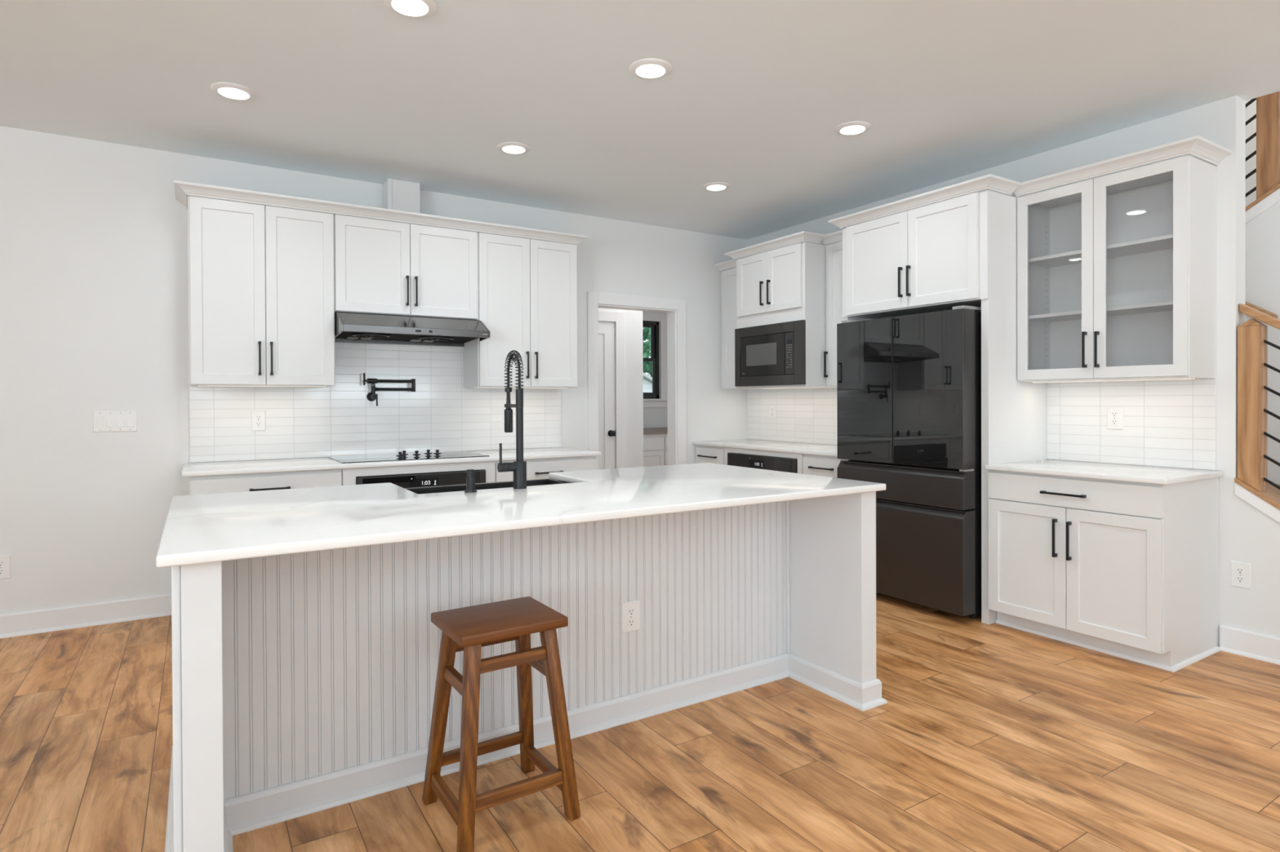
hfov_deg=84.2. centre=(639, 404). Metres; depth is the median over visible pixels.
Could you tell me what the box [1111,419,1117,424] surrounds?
receptacle
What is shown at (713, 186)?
recessed light
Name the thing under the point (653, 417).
wall
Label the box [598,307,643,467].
wall
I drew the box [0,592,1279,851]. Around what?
floor
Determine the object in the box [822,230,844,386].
upper cabinet
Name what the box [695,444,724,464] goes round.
base cabinet
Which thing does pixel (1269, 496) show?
trim
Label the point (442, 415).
tile backsplash
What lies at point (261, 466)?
countertop
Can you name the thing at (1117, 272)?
upper cabinet
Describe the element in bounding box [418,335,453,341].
fan grille
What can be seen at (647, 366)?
tree
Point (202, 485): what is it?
base cabinet
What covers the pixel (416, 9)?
recessed light
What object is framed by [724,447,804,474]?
base cabinet
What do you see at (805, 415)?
tile backsplash
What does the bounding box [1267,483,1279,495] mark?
staircase
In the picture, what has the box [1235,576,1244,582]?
receptacle
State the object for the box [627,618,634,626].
receptacle
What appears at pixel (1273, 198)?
trim
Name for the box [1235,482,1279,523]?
trim
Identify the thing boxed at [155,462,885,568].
island countertop
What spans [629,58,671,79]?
recessed light
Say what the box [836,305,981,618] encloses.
refrigerator
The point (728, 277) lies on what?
upper cabinet
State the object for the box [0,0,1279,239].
ceiling
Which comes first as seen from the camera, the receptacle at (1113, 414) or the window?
the receptacle at (1113, 414)
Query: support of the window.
in the wall at (653, 417)
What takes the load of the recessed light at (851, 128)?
in the ceiling
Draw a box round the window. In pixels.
[642,320,658,399]
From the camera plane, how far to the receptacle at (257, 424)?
4.45 m
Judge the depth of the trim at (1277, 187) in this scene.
4.17 m
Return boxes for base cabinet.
[189,469,342,495]
[342,461,495,485]
[495,456,596,482]
[643,433,667,466]
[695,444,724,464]
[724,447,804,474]
[802,453,844,478]
[987,470,1220,672]
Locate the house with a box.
[643,372,652,392]
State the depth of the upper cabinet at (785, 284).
5.36 m
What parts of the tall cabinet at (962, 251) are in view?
panel, door, handle, handle, crown, door, panel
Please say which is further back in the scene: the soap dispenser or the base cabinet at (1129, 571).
the base cabinet at (1129, 571)
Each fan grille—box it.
[351,333,390,338]
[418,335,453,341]
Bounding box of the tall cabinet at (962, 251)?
[827,173,1047,624]
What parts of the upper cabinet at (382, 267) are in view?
door, handle, handle, door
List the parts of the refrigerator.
glass, door, drawer, drawer, glass, door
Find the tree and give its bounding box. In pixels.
[642,327,652,377]
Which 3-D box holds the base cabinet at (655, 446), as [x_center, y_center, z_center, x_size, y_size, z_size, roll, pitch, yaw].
[0.325,0.782,9.260,2.690,0.846,0.577,0,0,-32]
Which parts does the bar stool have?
leg, leg, seat, leg, leg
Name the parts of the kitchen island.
molding, panel, beadboard panel, molding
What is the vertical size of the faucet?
0.553 m
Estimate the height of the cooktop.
0.050 m
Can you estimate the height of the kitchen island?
0.886 m
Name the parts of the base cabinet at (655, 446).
drawer, door, rail, drawer, door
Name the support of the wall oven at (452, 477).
in the base cabinet at (348, 475)
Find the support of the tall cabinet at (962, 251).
on the floor
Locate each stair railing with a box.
[1237,303,1279,492]
[1245,91,1279,199]
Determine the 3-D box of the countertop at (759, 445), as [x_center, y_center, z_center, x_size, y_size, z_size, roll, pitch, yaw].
[1.181,0.338,5.713,0.634,0.028,1.694,0,0,-32]
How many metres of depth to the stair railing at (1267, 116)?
4.18 m
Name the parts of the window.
sash, sash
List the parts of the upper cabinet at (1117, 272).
door, handle, handle, crown, door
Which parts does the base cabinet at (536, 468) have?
handle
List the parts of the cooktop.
knob, knob, knob, knob, knob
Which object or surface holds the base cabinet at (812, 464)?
on the floor
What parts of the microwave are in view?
door, control panel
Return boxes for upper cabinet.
[187,195,335,387]
[333,214,477,319]
[463,232,577,388]
[714,255,763,389]
[724,231,836,389]
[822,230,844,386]
[1013,135,1232,382]
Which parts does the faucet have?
handle, holder arm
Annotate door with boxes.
[598,321,615,469]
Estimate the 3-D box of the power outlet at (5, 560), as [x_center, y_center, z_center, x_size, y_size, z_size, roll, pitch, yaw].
[-3.444,0.876,3.817,0.081,0.127,0.008,0,0,-32]
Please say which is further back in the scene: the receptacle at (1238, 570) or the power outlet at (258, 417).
the power outlet at (258, 417)
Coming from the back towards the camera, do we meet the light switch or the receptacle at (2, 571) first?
the light switch
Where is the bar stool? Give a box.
[422,596,580,851]
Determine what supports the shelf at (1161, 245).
attached to the upper cabinet at (1117, 272)
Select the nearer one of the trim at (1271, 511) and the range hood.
the trim at (1271, 511)
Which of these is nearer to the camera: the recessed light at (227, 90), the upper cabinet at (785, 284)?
the recessed light at (227, 90)
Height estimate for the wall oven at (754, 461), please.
0.638 m
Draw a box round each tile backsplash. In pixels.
[189,342,561,462]
[746,387,837,444]
[1046,378,1216,470]
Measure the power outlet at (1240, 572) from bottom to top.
0.127 m
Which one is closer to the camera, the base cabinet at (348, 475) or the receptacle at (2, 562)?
the receptacle at (2, 562)
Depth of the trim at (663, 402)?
9.56 m
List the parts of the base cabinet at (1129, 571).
door, handle, handle, handle, drawer, shoe molding, door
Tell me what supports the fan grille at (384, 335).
attached to the range hood
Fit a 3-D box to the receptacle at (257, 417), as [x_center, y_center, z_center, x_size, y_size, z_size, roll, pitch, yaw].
[-2.398,0.079,4.454,0.030,0.026,0.002,0,0,-32]
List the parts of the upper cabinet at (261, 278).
door, handle, handle, door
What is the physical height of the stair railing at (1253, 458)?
1.660 m
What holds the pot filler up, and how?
attached to the tile backsplash at (442, 415)
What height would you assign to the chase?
0.324 m
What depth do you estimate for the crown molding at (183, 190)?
4.44 m
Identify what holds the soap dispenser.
on the island countertop at (197, 529)
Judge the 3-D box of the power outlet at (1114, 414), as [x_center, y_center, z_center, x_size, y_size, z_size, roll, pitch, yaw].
[2.649,0.074,3.954,0.008,0.127,0.081,0,0,-32]
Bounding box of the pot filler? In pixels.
[363,373,415,406]
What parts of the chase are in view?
corner trim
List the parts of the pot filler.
spout handle, spout, lever, arm, arm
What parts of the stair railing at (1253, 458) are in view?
newel post, handrail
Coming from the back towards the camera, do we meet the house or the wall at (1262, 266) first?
the house
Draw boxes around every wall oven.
[355,470,485,488]
[727,453,797,473]
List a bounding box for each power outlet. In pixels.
[0,555,10,579]
[251,410,266,431]
[502,407,512,424]
[621,600,639,633]
[769,404,776,418]
[1106,406,1123,430]
[1230,560,1251,589]
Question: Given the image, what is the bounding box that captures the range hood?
[334,311,489,346]
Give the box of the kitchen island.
[164,480,887,851]
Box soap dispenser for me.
[464,469,476,493]
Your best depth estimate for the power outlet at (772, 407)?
6.29 m
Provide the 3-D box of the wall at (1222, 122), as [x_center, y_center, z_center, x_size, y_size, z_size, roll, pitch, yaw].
[2.333,-0.153,4.598,0.120,2.755,4.809,0,0,-32]
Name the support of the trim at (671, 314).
attached to the wall at (94, 255)
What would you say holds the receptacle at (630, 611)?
attached to the power outlet at (630, 622)
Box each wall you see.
[0,125,747,614]
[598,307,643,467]
[642,311,667,427]
[747,95,1279,647]
[1244,201,1279,484]
[1245,99,1256,206]
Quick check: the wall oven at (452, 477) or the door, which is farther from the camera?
the door
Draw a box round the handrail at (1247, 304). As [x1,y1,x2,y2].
[1244,301,1278,319]
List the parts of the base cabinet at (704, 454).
handle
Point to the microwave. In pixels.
(771, 354)
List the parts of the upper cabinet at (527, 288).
door, handle, handle, door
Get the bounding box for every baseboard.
[0,594,171,638]
[1219,625,1279,665]
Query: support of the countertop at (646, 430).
on the base cabinet at (655, 446)
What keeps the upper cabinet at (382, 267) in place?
attached to the wall at (94, 255)
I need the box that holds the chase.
[382,178,420,213]
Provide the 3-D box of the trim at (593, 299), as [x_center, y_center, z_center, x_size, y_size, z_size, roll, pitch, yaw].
[-0.008,0.155,5.960,0.969,2.141,0.018,0,0,-32]
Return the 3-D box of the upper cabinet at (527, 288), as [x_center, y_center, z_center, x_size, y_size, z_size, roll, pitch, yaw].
[-0.869,-0.657,5.212,0.766,1.072,0.365,0,0,-32]
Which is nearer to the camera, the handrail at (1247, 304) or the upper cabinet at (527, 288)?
the handrail at (1247, 304)
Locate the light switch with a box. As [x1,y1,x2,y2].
[93,410,137,432]
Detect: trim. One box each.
[586,291,686,469]
[597,303,676,469]
[598,310,625,468]
[642,312,667,407]
[1234,477,1279,510]
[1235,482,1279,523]
[1245,183,1279,211]
[1245,188,1279,223]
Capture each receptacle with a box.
[0,560,4,566]
[0,568,4,573]
[255,415,261,419]
[255,422,261,426]
[627,608,634,615]
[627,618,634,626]
[1111,412,1117,417]
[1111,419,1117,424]
[1235,567,1244,573]
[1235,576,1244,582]
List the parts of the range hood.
panel, filter panel, panel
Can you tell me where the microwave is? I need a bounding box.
[734,320,805,386]
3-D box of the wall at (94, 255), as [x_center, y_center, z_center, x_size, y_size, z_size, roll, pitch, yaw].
[-2.874,-0.129,4.246,9.320,2.755,0.120,0,0,-32]
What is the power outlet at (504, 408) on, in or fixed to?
attached to the tile backsplash at (442, 415)
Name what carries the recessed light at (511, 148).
in the ceiling
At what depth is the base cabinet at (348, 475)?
4.37 m
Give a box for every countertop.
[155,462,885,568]
[181,447,600,477]
[643,426,667,434]
[692,439,837,457]
[985,459,1223,484]
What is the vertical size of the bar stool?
0.602 m
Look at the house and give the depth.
20.24 m
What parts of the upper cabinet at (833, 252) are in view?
handle, crown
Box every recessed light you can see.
[210,82,256,100]
[382,0,436,18]
[497,142,530,154]
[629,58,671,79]
[702,182,729,191]
[834,121,871,135]
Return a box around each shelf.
[1028,234,1173,267]
[1028,300,1173,322]
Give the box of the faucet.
[497,350,526,488]
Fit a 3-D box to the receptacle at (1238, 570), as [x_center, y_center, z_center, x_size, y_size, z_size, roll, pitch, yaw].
[2.955,0.816,3.489,0.002,0.026,0.030,0,0,-32]
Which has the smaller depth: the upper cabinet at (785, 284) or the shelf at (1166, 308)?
the shelf at (1166, 308)
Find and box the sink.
[404,478,569,493]
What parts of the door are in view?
knob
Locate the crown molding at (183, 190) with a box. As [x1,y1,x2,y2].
[173,180,588,244]
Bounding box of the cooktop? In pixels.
[328,449,489,463]
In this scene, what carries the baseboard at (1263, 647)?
attached to the wall at (1222, 122)
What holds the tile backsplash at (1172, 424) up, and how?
attached to the wall at (1222, 122)
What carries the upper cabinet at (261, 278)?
attached to the wall at (94, 255)
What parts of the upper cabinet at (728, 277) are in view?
door, crown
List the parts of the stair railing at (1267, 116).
newel post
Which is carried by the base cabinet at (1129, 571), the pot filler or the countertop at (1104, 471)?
the countertop at (1104, 471)
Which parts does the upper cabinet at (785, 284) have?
door, handle, handle, crown, door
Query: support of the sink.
in the island countertop at (197, 529)
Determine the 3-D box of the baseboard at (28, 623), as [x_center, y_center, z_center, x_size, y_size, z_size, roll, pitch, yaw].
[-4.660,1.203,3.046,4.600,0.121,0.028,0,0,-32]
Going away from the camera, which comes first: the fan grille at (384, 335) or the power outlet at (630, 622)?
the power outlet at (630, 622)
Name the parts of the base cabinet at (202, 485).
handle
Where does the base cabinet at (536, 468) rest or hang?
on the floor
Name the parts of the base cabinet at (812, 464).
handle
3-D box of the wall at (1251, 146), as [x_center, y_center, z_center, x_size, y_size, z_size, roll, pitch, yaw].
[5.977,-1.422,2.869,0.120,5.284,6.800,0,0,-32]
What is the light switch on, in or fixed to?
attached to the wall at (94, 255)
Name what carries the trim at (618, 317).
attached to the wall at (633, 338)

